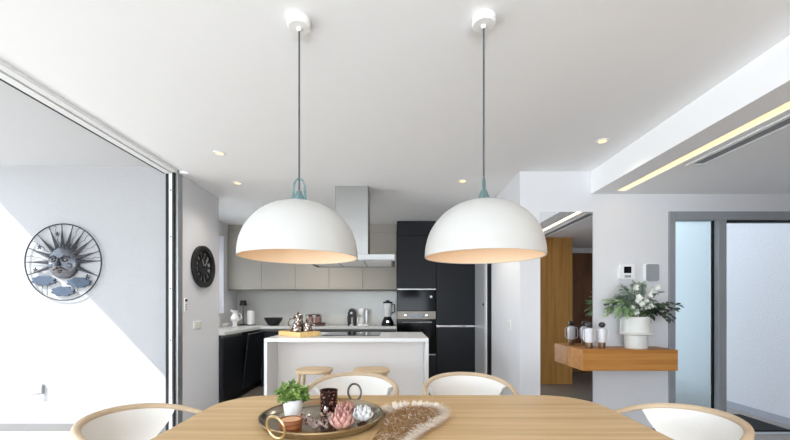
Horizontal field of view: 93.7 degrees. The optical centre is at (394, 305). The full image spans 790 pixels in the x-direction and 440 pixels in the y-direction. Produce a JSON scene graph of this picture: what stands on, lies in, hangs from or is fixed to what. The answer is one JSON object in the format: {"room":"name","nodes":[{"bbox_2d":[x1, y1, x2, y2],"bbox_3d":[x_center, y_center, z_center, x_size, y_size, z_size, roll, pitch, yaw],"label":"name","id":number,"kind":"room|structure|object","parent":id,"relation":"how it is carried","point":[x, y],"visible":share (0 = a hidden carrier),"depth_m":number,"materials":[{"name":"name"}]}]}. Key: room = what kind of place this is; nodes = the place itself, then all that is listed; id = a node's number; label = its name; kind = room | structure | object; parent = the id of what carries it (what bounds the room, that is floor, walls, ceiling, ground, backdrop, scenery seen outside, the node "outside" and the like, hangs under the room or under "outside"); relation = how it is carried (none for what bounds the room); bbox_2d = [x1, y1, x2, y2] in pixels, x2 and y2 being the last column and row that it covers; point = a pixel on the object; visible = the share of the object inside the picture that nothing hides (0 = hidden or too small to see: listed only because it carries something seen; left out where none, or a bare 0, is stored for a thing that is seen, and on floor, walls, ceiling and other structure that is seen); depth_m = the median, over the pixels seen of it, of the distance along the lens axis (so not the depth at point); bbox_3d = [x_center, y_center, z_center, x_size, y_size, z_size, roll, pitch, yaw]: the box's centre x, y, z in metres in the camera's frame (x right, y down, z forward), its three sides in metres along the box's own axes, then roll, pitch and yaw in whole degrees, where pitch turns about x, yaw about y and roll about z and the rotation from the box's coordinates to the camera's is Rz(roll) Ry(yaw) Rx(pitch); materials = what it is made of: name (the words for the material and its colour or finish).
{"room":"dining room","nodes":[
{"label":"dining room","id":0,"kind":"room"},
{"bbox_2d":[0,80,148,165],"bbox_3d":[-3.275,-1.500,-1.173,1.950,0.240,9.655,0,0,0],"label":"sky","id":1,"kind":"structure","parent":0,"point":[32,133],"depth_m":3.08,"materials":[{"name":"paint"}]},
{"bbox_2d":[0,166,178,423],"bbox_3d":[-5.560,-0.220,3.776,6.880,2.900,0.248,0,0,0],"label":"wall","id":2,"kind":"structure","parent":0,"point":[102,348],"depth_m":3.65,"materials":[{"name":"white paint"}]},
{"bbox_2d":[30,384,43,394],"bbox_3d":[-3.500,0.820,3.617,0.099,0.099,0.033,0,0,-36],"label":"tap","id":3,"kind":"object","parent":2,"relation":"attached to","point":[41,387],"visible":1,"depth_m":3.62,"materials":[{"name":"metal"}]},
{"bbox_2d":[24,223,101,300],"bbox_3d":[-3.255,-0.430,3.611,0.762,0.762,0.145,0,0,0],"label":"wall art","id":4,"kind":"object","parent":2,"relation":"attached to","point":[63,262],"visible":1,"depth_m":3.62,"materials":[{"name":"metal"}]},
{"bbox_2d":[0,424,165,431],"bbox_3d":[-5.560,1.198,3.647,6.880,0.075,0.015,0,0,0],"label":"baseboard","id":5,"kind":"structure","parent":2,"relation":"attached to","point":[3,427],"depth_m":3.64,"materials":[{"name":"white paint"}]},
{"bbox_2d":[183,176,218,420],"bbox_3d":[-2.375,-0.030,4.035,0.550,2.520,0.750,0,0,0],"label":"wall","id":6,"kind":"structure","parent":0,"point":[200,206],"depth_m":3.97,"materials":[{"name":"white paint"}]},
{"bbox_2d":[0,59,182,430],"bbox_3d":[-2.170,-0.053,0.130,0.140,2.574,7.060,0,0,0],"label":"door","id":7,"kind":"structure","parent":6,"relation":"in","point":[9,75],"depth_m":3.57,"materials":[{"name":"metal"}]},
{"bbox_2d":[184,298,186,311],"bbox_3d":[-2.092,-0.007,3.700,0.015,0.135,0.044,0,0,0],"label":"remote","id":8,"kind":"object","parent":6,"relation":"attached to","point":[185,299],"visible":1,"depth_m":3.69,"materials":[{"name":"grey plastic"}]},
{"bbox_2d":[193,321,201,328],"bbox_3d":[-2.095,0.200,3.930,0.011,0.085,0.160,0,0,0],"label":"light switch","id":9,"kind":"object","parent":6,"relation":"attached to","point":[196,324],"visible":1,"depth_m":3.91,"materials":[{"name":"white plastic"}]},
{"bbox_2d":[191,246,214,287],"bbox_3d":[-2.078,-0.425,4.020,0.036,0.452,0.452,0,0,0],"label":"wall clock","id":10,"kind":"object","parent":6,"relation":"attached to","point":[202,265],"visible":1,"depth_m":3.99,"materials":[{"name":"metal"}]},
{"bbox_2d":[219,221,236,326],"bbox_3d":[-2.750,-0.030,4.980,0.200,2.520,2.640,0,0,0],"label":"wall","id":11,"kind":"structure","parent":0,"point":[227,298],"depth_m":5.75,"materials":[{"name":"white paint"}]},
{"bbox_2d":[237,290,396,331],"bbox_3d":[-0.675,-0.030,6.300,4.350,2.520,0.200,0,0,0],"label":"wall","id":12,"kind":"structure","parent":0,"point":[396,290],"depth_m":6.20,"materials":[{"name":"white paint"}]},
{"bbox_2d":[228,225,263,290],"bbox_3d":[-2.378,-0.767,6.024,0.534,1.043,0.348,0,0,0],"label":"upper cabinet","id":13,"kind":"object","parent":12,"relation":"attached to","point":[243,274],"visible":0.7,"depth_m":5.85,"materials":[{"name":"beige paint"}]},
{"bbox_2d":[262,262,296,290],"bbox_3d":[-1.844,-0.767,6.024,0.534,1.043,0.348,0,0,0],"label":"upper cabinet","id":14,"kind":"object","parent":12,"relation":"attached to","point":[275,276],"visible":0.46,"depth_m":5.85,"materials":[{"name":"beige paint"}]},
{"bbox_2d":[295,264,329,290],"bbox_3d":[-1.310,-0.767,6.024,0.534,1.043,0.348,0,0,0],"label":"upper cabinet","id":15,"kind":"object","parent":12,"relation":"attached to","point":[308,277],"visible":0.43,"depth_m":5.85,"materials":[{"name":"beige paint"}]},
{"bbox_2d":[237,291,396,323],"bbox_3d":[-1.311,0.032,6.193,2.674,0.554,0.012,0,0,0],"label":"backsplash","id":16,"kind":"structure","parent":12,"relation":"attached to","point":[333,307],"depth_m":6.19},
{"bbox_2d":[329,268,363,290],"bbox_3d":[-0.776,-0.767,6.024,0.534,1.043,0.348,0,0,0],"label":"upper cabinet","id":17,"kind":"object","parent":12,"relation":"attached to","point":[340,279],"visible":0.45,"depth_m":5.85,"materials":[{"name":"beige paint"}]},
{"bbox_2d":[363,225,396,290],"bbox_3d":[-0.242,-0.767,6.024,0.534,1.043,0.348,0,0,0],"label":"upper cabinet","id":18,"kind":"object","parent":12,"relation":"attached to","point":[383,238],"visible":0.76,"depth_m":5.85,"materials":[{"name":"beige paint"}]},
{"bbox_2d":[0,0,789,224],"bbox_3d":[-0.485,-1.440,1.350,4.730,0.300,9.900,0,0,0],"label":"ceiling","id":19,"kind":"structure","parent":0,"point":[391,91],"depth_m":2.10,"materials":[{"name":"white paint"}]},
{"bbox_2d":[213,151,225,155],"bbox_3d":[-1.480,-1.287,3.120,0.098,0.006,0.098,0,0,0],"label":"recessed light","id":20,"kind":"object","parent":19,"relation":"in","point":[219,153],"visible":1,"depth_m":3.12,"materials":[{"name":"white plastic"}]},
{"bbox_2d":[236,12,357,263],"bbox_3d":[-0.433,-0.754,1.672,0.526,1.072,0.526,0,0,0],"label":"pendant lamp","id":21,"kind":"object","parent":19,"relation":"hanging from","point":[296,230],"visible":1,"depth_m":1.50,"materials":[{"name":"white metal"}]},
{"bbox_2d":[312,186,394,267],"bbox_3d":[-0.467,-0.876,4.140,0.930,0.825,0.660,0,0,0],"label":"range hood","id":22,"kind":"object","parent":19,"relation":"attached to","point":[352,203],"visible":0.66,"depth_m":3.98,"materials":[{"name":"silver metal"}]},
{"bbox_2d":[425,9,546,263],"bbox_3d":[0.397,-0.754,1.655,0.526,1.072,0.526,0,0,0],"label":"pendant lamp","id":23,"kind":"object","parent":19,"relation":"hanging from","point":[484,229],"visible":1,"depth_m":1.48,"materials":[{"name":"white metal"}]},
{"bbox_2d":[595,138,609,143],"bbox_3d":[1.620,-1.287,2.890,0.098,0.006,0.098,0,0,0],"label":"recessed light","id":24,"kind":"object","parent":19,"relation":"in","point":[603,140],"visible":1,"depth_m":2.89,"materials":[{"name":"white plastic"}]},
{"bbox_2d":[0,384,789,439],"bbox_3d":[-2.400,1.305,-1.350,13.200,0.150,15.300,0,0,0],"label":"floor","id":25,"kind":"structure","parent":0,"point":[259,390],"depth_m":3.56,"materials":[{"name":"beige tile"}]},
{"bbox_2d":[70,403,202,439],"bbox_3d":[-1.022,0.840,1.560,0.505,0.786,0.573,0,0,0],"label":"dining chair","id":26,"kind":"object","parent":25,"relation":"on","point":[141,421],"visible":0.86,"depth_m":1.68,"materials":[{"name":"white plastic"}]},
{"bbox_2d":[219,332,242,402],"bbox_3d":[-2.349,0.790,4.700,0.598,0.879,0.570,0,0,0],"label":"base cabinet","id":27,"kind":"object","parent":25,"relation":"on","point":[231,345],"visible":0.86,"depth_m":4.61,"materials":[{"name":"paint"}]},
{"bbox_2d":[219,325,396,334],"bbox_3d":[-1.311,0.330,5.300,2.674,0.040,1.773,0,0,0],"label":"countertop","id":28,"kind":"structure","parent":27,"relation":"on","point":[230,329],"depth_m":5.58,"materials":[{"name":"grey stone"}]},
{"bbox_2d":[219,323,228,326],"bbox_3d":[-2.500,0.281,5.420,0.130,0.055,0.130,0,0,0],"label":"bowl","id":29,"kind":"object","parent":28,"relation":"on","point":[221,324],"visible":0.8,"depth_m":5.39,"materials":[{"name":"white ceramic"}]},
{"bbox_2d":[230,309,241,325],"bbox_3d":[-2.418,0.180,5.612,0.158,0.257,0.123,0,0,32],"label":"ceramic jug","id":30,"kind":"object","parent":28,"relation":"on","point":[234,318],"visible":0.98,"depth_m":5.59,"materials":[{"name":"white ceramic"}]},
{"bbox_2d":[239,300,246,324],"bbox_3d":[-2.470,0.108,6.020,0.116,0.402,0.116,0,0,0],"label":"table lamp","id":31,"kind":"object","parent":28,"relation":"on","point":[243,303],"visible":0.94,"depth_m":5.99,"materials":[{"name":"black metal"}]},
{"bbox_2d":[247,310,254,324],"bbox_3d":[-2.330,0.186,5.980,0.140,0.245,0.140,0,0,0],"label":"paper roll","id":32,"kind":"object","parent":28,"relation":"on","point":[250,314],"visible":0.92,"depth_m":5.93,"materials":[{"name":"white paper"}]},
{"bbox_2d":[264,317,282,325],"bbox_3d":[-1.930,0.246,5.880,0.292,0.125,0.292,0,0,0],"label":"fruit bowl","id":33,"kind":"object","parent":28,"relation":"on","point":[271,321],"visible":1,"depth_m":5.79,"materials":[{"name":"black ceramic"}]},
{"bbox_2d":[308,314,325,325],"bbox_3d":[-1.265,0.216,5.860,0.310,0.186,0.120,0,0,0],"label":"rack","id":34,"kind":"object","parent":28,"relation":"on","point":[321,323],"visible":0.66,"depth_m":5.80,"materials":[{"name":"red wood"}]},
{"bbox_2d":[308,315,312,322],"bbox_3d":[-1.340,0.203,5.860,0.096,0.120,0.096,0,0,0],"label":"jar","id":35,"kind":"object","parent":34,"relation":"in","point":[310,317],"visible":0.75,"depth_m":5.83,"materials":[{"name":"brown glass"}]},
{"bbox_2d":[315,315,320,322],"bbox_3d":[-1.225,0.203,5.860,0.096,0.120,0.096,0,0,0],"label":"jar","id":36,"kind":"object","parent":34,"relation":"in","point":[317,318],"visible":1,"depth_m":5.82,"materials":[{"name":"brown glass"}]},
{"bbox_2d":[347,308,356,325],"bbox_3d":[-0.680,0.174,5.845,0.128,0.271,0.190,0,0,0],"label":"coffee machine","id":37,"kind":"object","parent":28,"relation":"on","point":[351,313],"visible":1,"depth_m":5.78,"materials":[{"name":"black plastic"}]},
{"bbox_2d":[357,308,368,325],"bbox_3d":[-0.508,0.174,5.860,0.177,0.270,0.180,0,0,0],"label":"coffee maker","id":38,"kind":"object","parent":28,"relation":"on","point":[361,320],"visible":1,"depth_m":5.81,"materials":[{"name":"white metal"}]},
{"bbox_2d":[381,300,394,325],"bbox_3d":[-0.115,0.108,5.840,0.200,0.402,0.200,0,0,40],"label":"blender","id":39,"kind":"object","parent":28,"relation":"on","point":[387,321],"visible":1,"depth_m":5.78,"materials":[{"name":"black plastic"}]},
{"bbox_2d":[238,330,263,396],"bbox_3d":[-2.308,0.790,5.287,0.680,0.879,0.600,0,0,0],"label":"dishwasher","id":40,"kind":"object","parent":25,"relation":"on","point":[253,340],"visible":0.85,"depth_m":5.21,"materials":[{"name":"paint"}]},
{"bbox_2d":[255,329,260,386],"bbox_3d":[-2.349,0.790,5.894,0.598,0.879,0.609,0,0,0],"label":"base cabinet","id":41,"kind":"object","parent":25,"relation":"on","point":[257,383],"visible":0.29,"depth_m":5.68,"materials":[{"name":"paint"}]},
{"bbox_2d":[260,329,289,385],"bbox_3d":[-1.702,0.790,5.899,0.687,0.879,0.598,0,0,0],"label":"base cabinet","id":42,"kind":"object","parent":25,"relation":"on","point":[267,332],"visible":0.19,"depth_m":5.60,"materials":[{"name":"paint"}]},
{"bbox_2d":[295,366,332,385],"bbox_3d":[-0.742,0.905,3.400,0.344,0.653,0.300,0,0,0],"label":"bar stool","id":43,"kind":"object","parent":25,"relation":"on","point":[311,370],"visible":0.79,"depth_m":3.32,"materials":[{"name":"brown wood"}]},
{"bbox_2d":[312,329,350,331],"bbox_3d":[-1.012,0.790,5.899,0.687,0.879,0.598,0,0,0],"label":"base cabinet","id":44,"kind":"object","parent":25,"relation":"on","point":[320,330],"visible":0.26,"depth_m":5.61,"materials":[{"name":"paint"}]},
{"bbox_2d":[264,332,428,394],"bbox_3d":[-0.467,0.770,3.980,1.580,0.920,0.860,0,0,0],"label":"kitchen island","id":45,"kind":"object","parent":25,"relation":"on","point":[406,354],"visible":0.48,"depth_m":3.86,"materials":[{"name":"white stone"}]},
{"bbox_2d":[279,330,319,336],"bbox_3d":[-1.000,0.284,3.870,0.384,0.050,0.252,0,0,40],"label":"serving tray","id":46,"kind":"object","parent":45,"relation":"on","point":[281,332],"visible":0.87,"depth_m":3.76,"materials":[{"name":"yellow wood"}]},
{"bbox_2d":[288,311,308,332],"bbox_3d":[-1.006,0.176,3.848,0.196,0.240,0.130,0,0,-4],"label":"coffee pot","id":47,"kind":"object","parent":46,"relation":"on","point":[298,324],"visible":0.86,"depth_m":3.81,"materials":[{"name":"silver metal"}]},
{"bbox_2d":[304,320,314,331],"bbox_3d":[-0.879,0.222,3.810,0.122,0.149,0.090,0,0,-6],"label":"milk jug","id":48,"kind":"object","parent":46,"relation":"on","point":[308,325],"visible":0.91,"depth_m":3.77,"materials":[{"name":"silver metal"}]},
{"bbox_2d":[322,332,380,335],"bbox_3d":[-0.460,0.306,4.080,0.600,0.006,0.500,0,0,0],"label":"cooktop","id":49,"kind":"object","parent":45,"relation":"in","point":[329,333],"visible":1,"depth_m":3.93,"materials":[{"name":"black glass"}]},
{"bbox_2d":[308,372,398,394],"bbox_3d":[-0.262,0.840,2.272,0.573,0.786,0.505,0,0,0],"label":"dining chair","id":50,"kind":"object","parent":25,"relation":"on","point":[370,383],"visible":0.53,"depth_m":2.47,"materials":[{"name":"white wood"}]},
{"bbox_2d":[353,366,389,376],"bbox_3d":[-0.215,0.905,3.400,0.344,0.653,0.300,0,0,-9],"label":"bar stool","id":51,"kind":"object","parent":25,"relation":"on","point":[381,370],"visible":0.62,"depth_m":3.37,"materials":[{"name":"brown wood"}]},
{"bbox_2d":[351,329,395,331],"bbox_3d":[-0.322,0.790,5.899,0.687,0.879,0.598,0,0,0],"label":"base cabinet","id":52,"kind":"object","parent":25,"relation":"on","point":[352,330],"visible":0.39,"depth_m":5.61,"materials":[{"name":"paint"}]},
{"bbox_2d":[150,395,673,439],"bbox_3d":[0.062,0.856,1.510,1.896,0.752,0.980,0,0,0],"label":"dining table","id":53,"kind":"object","parent":25,"relation":"on","point":[473,417],"visible":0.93,"depth_m":1.54,"materials":[{"name":"brown wood"}]},
{"bbox_2d":[258,383,382,439],"bbox_3d":[-0.303,0.425,1.538,0.509,0.109,0.526,0,0,0],"label":"round tray","id":54,"kind":"object","parent":53,"relation":"on","point":[268,420],"visible":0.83,"depth_m":1.45,"materials":[{"name":"metal"}]},
{"bbox_2d":[278,415,302,432],"bbox_3d":[-0.388,0.446,1.375,0.088,0.055,0.088,0,0,0],"label":"bowl","id":55,"kind":"object","parent":54,"relation":"on","point":[293,423],"visible":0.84,"depth_m":1.35,"materials":[{"name":"orange ceramic"}]},
{"bbox_2d":[274,378,309,415],"bbox_3d":[-0.435,0.395,1.585,0.147,0.156,0.150,0,0,0],"label":"plant","id":56,"kind":"object","parent":54,"relation":"on","point":[292,396],"visible":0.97,"depth_m":1.55,"materials":[{"name":"green plant"}]},
{"bbox_2d":[300,406,331,429],"bbox_3d":[-0.302,0.442,1.453,0.195,0.052,0.168,0,0,-24],"label":"twig","id":57,"kind":"object","parent":54,"relation":"on","point":[314,423],"visible":0.65,"depth_m":1.44,"materials":[{"name":"brown plant"}]},
{"bbox_2d":[320,388,337,415],"bbox_3d":[-0.290,0.420,1.622,0.080,0.106,0.080,0,0,0],"label":"candle holder","id":58,"kind":"object","parent":54,"relation":"on","point":[328,396],"visible":0.9,"depth_m":1.59,"materials":[{"name":"black glass"}]},
{"bbox_2d":[329,409,354,430],"bbox_3d":[-0.195,0.430,1.371,0.092,0.086,0.093,0,0,0],"label":"candle holder","id":59,"kind":"object","parent":54,"relation":"on","point":[339,420],"visible":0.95,"depth_m":1.35,"materials":[{"name":"pink ceramic"}]},
{"bbox_2d":[335,400,354,413],"bbox_3d":[-0.203,0.432,1.520,0.086,0.081,0.087,0,0,0],"label":"candle holder","id":60,"kind":"object","parent":54,"relation":"on","point":[342,406],"visible":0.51,"depth_m":1.50,"materials":[{"name":"pink ceramic"}]},
{"bbox_2d":[352,404,372,426],"bbox_3d":[-0.127,0.434,1.468,0.083,0.077,0.083,0,0,0],"label":"candle holder","id":61,"kind":"object","parent":54,"relation":"on","point":[360,414],"visible":0.97,"depth_m":1.45,"materials":[{"name":"ceramic"}]},
{"bbox_2d":[372,400,450,439],"bbox_3d":[0.089,0.460,1.479,0.361,0.038,0.618,0,0,0],"label":"fur pelt","id":62,"kind":"object","parent":53,"relation":"on","point":[404,421],"visible":1,"depth_m":1.49},
{"bbox_2d":[397,221,435,377],"bbox_3d":[0.325,-0.029,5.899,0.590,2.518,0.598,0,0,0],"label":"oven column","id":63,"kind":"structure","parent":25,"relation":"on","point":[414,271],"depth_m":5.60,"materials":[{"name":"paint"}]},
{"bbox_2d":[397,311,435,354],"bbox_3d":[0.325,0.411,5.857,0.584,0.663,0.625,0,0,0],"label":"oven","id":64,"kind":"object","parent":63,"relation":"in","point":[424,322],"visible":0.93,"depth_m":5.60,"materials":[{"name":"silver metal"}]},
{"bbox_2d":[397,289,435,310],"bbox_3d":[0.325,-0.094,5.869,0.584,0.338,0.563,0,0,0],"label":"microwave","id":65,"kind":"object","parent":63,"relation":"in","point":[407,299],"visible":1,"depth_m":5.60,"materials":[{"name":"black glass"}]},
{"bbox_2d":[429,356,435,377],"bbox_3d":[0.325,0.949,5.609,0.586,0.393,0.019,0,0,0],"label":"drawer","id":66,"kind":"object","parent":63,"relation":"in","point":[432,359],"depth_m":5.60,"materials":[{"name":"paint"}]},
{"bbox_2d":[436,262,474,374],"bbox_3d":[0.930,-0.029,5.898,0.608,2.518,0.600,0,0,0],"label":"refrigerator","id":67,"kind":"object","parent":25,"relation":"on","point":[455,283],"depth_m":5.60,"materials":[{"name":"paint"}]},
{"bbox_2d":[422,372,517,394],"bbox_3d":[0.452,0.840,2.272,0.573,0.786,0.505,0,0,0],"label":"dining chair","id":68,"kind":"object","parent":25,"relation":"on","point":[451,383],"visible":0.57,"depth_m":2.46,"materials":[{"name":"white plastic"}]},
{"bbox_2d":[614,403,754,439],"bbox_3d":[1.153,0.840,1.560,0.505,0.786,0.573,0,0,0],"label":"dining chair","id":69,"kind":"object","parent":25,"relation":"on","point":[677,421],"visible":0.92,"depth_m":1.68,"materials":[{"name":"white plastic"}]},
{"bbox_2d":[733,414,789,431],"bbox_3d":[3.455,1.224,3.900,0.870,0.019,0.550,0,0,0],"label":"door mat","id":70,"kind":"object","parent":25,"relation":"on","point":[758,426],"visible":0.36,"depth_m":3.73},
{"bbox_2d":[492,180,512,394],"bbox_3d":[1.300,-0.030,4.975,0.200,2.520,2.450,0,0,0],"label":"wall","id":71,"kind":"structure","parent":0,"point":[502,273],"depth_m":4.09,"materials":[{"name":"white paint"}]},
{"bbox_2d":[475,264,491,374],"bbox_3d":[1.224,0.130,5.091,0.061,2.200,0.978,0,0,0],"label":"door","id":72,"kind":"structure","parent":71,"relation":"in","point":[483,272],"depth_m":5.04,"materials":[{"name":"silver metal"}]},
{"bbox_2d":[508,320,510,330],"bbox_3d":[1.194,0.200,3.860,0.011,0.110,0.085,0,0,0],"label":"light switch","id":73,"kind":"object","parent":71,"relation":"attached to","point":[509,321],"visible":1,"depth_m":3.84,"materials":[{"name":"white plastic"}]},
{"bbox_2d":[513,172,789,427],"bbox_3d":[2.700,-0.030,3.650,3.000,2.520,0.200,0,0,0],"label":"wall","id":74,"kind":"structure","parent":0,"point":[627,228],"depth_m":3.55,"materials":[{"name":"white paint"}]},
{"bbox_2d":[540,212,592,401],"bbox_3d":[1.640,0.159,3.543,0.500,2.118,0.011,0,0,0],"label":"wall mirror","id":75,"kind":"object","parent":74,"relation":"attached to","point":[566,271],"visible":0.64,"depth_m":3.54,"materials":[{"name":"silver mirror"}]},
{"bbox_2d":[612,190,625,193],"bbox_3d":[2.112,-1.091,3.500,0.085,0.031,0.100,0,0,0],"label":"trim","id":76,"kind":"structure","parent":74,"relation":"attached to","point":[618,191],"depth_m":3.49,"materials":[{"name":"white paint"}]},
{"bbox_2d":[568,346,677,370],"bbox_3d":[2.068,0.477,3.393,0.836,0.185,0.287,0,0,0],"label":"floating shelf","id":77,"kind":"object","parent":74,"relation":"attached to","point":[610,358],"visible":1,"depth_m":3.25,"materials":[{"name":"brown wood"}]},
{"bbox_2d":[583,322,594,348],"bbox_3d":[1.767,0.265,3.370,0.104,0.238,0.070,0,0,21],"label":"bottle","id":78,"kind":"object","parent":77,"relation":"on","point":[589,340],"visible":1,"depth_m":3.35,"materials":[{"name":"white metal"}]},
{"bbox_2d":[595,322,608,347],"bbox_3d":[1.893,0.265,3.385,0.106,0.238,0.070,0,0,-14],"label":"bottle","id":79,"kind":"object","parent":77,"relation":"on","point":[601,340],"visible":1,"depth_m":3.36,"materials":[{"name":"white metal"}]},
{"bbox_2d":[601,280,683,348],"bbox_3d":[2.218,0.072,3.354,0.672,0.624,0.372,0,0,0],"label":"planter","id":80,"kind":"object","parent":77,"relation":"on","point":[636,330],"visible":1,"depth_m":3.31,"materials":[{"name":"white ceramic"}]},
{"bbox_2d":[618,264,634,279],"bbox_3d":[2.215,-0.325,3.534,0.150,0.144,0.031,0,0,0],"label":"intercom panel","id":81,"kind":"object","parent":74,"relation":"attached to","point":[625,271],"visible":1,"depth_m":3.52,"materials":[{"name":"white plastic"}]},
{"bbox_2d":[643,264,658,280],"bbox_3d":[2.448,-0.320,3.534,0.140,0.170,0.032,0,0,0],"label":"panel","id":82,"kind":"object","parent":74,"relation":"attached to","point":[650,271],"visible":0.98,"depth_m":3.52,"materials":[{"name":"white plastic"}]},
{"bbox_2d":[591,35,789,193],"bbox_3d":[1.975,-1.333,-0.025,0.190,0.515,7.150,0,0,0],"label":"ceiling beam","id":83,"kind":"structure","parent":74,"relation":"attached to","point":[762,85],"depth_m":2.25,"materials":[{"name":"white paint"}]},
{"bbox_2d":[668,211,789,434],"bbox_3d":[3.320,0.164,3.587,1.400,2.137,0.105,0,0,0],"label":"door","id":84,"kind":"structure","parent":74,"relation":"in","point":[697,240],"depth_m":3.60,"materials":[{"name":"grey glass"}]},
{"bbox_2d":[621,109,789,193],"bbox_3d":[3.228,-1.333,-0.025,2.145,0.515,7.150,0,0,0],"label":"ceiling","id":85,"kind":"structure","parent":0,"point":[763,166],"depth_m":3.00,"materials":[{"name":"white paint"}]},
{"bbox_2d":[685,115,789,165],"bbox_3d":[2.285,-1.120,2.025,0.144,0.106,1.590,0,0,0],"label":"ceiling vent","id":86,"kind":"object","parent":85,"relation":"in","point":[785,120],"visible":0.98,"depth_m":2.41,"materials":[{"name":"grey metal"}]},
{"bbox_2d":[727,223,789,417],"bbox_3d":[4.185,-0.220,6.380,0.230,2.900,5.240,0,0,0],"label":"wall","id":87,"kind":"structure","parent":0,"point":[758,254],"depth_m":4.13,"materials":[{"name":"white paint"}]},
{"bbox_2d":[727,400,789,425],"bbox_3d":[4.064,1.195,6.380,0.017,0.080,5.240,0,0,0],"label":"baseboard","id":88,"kind":"structure","parent":87,"relation":"attached to","point":[771,416],"depth_m":4.12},
{"bbox_3d":[2.112,-1.348,-0.025,0.085,0.484,7.150,0,0,0],"label":"ceiling","id":89,"kind":"structure","parent":0,"visible":0},
{"bbox_2d":[617,101,789,190],"bbox_3d":[2.112,-1.089,0.025,0.085,0.029,6.849,0,0,0],"label":"led strip","id":90,"kind":"object","parent":89,"relation":"attached to","point":[786,106],"visible":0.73,"depth_m":2.45,"materials":[{"name":"beige plastic"}]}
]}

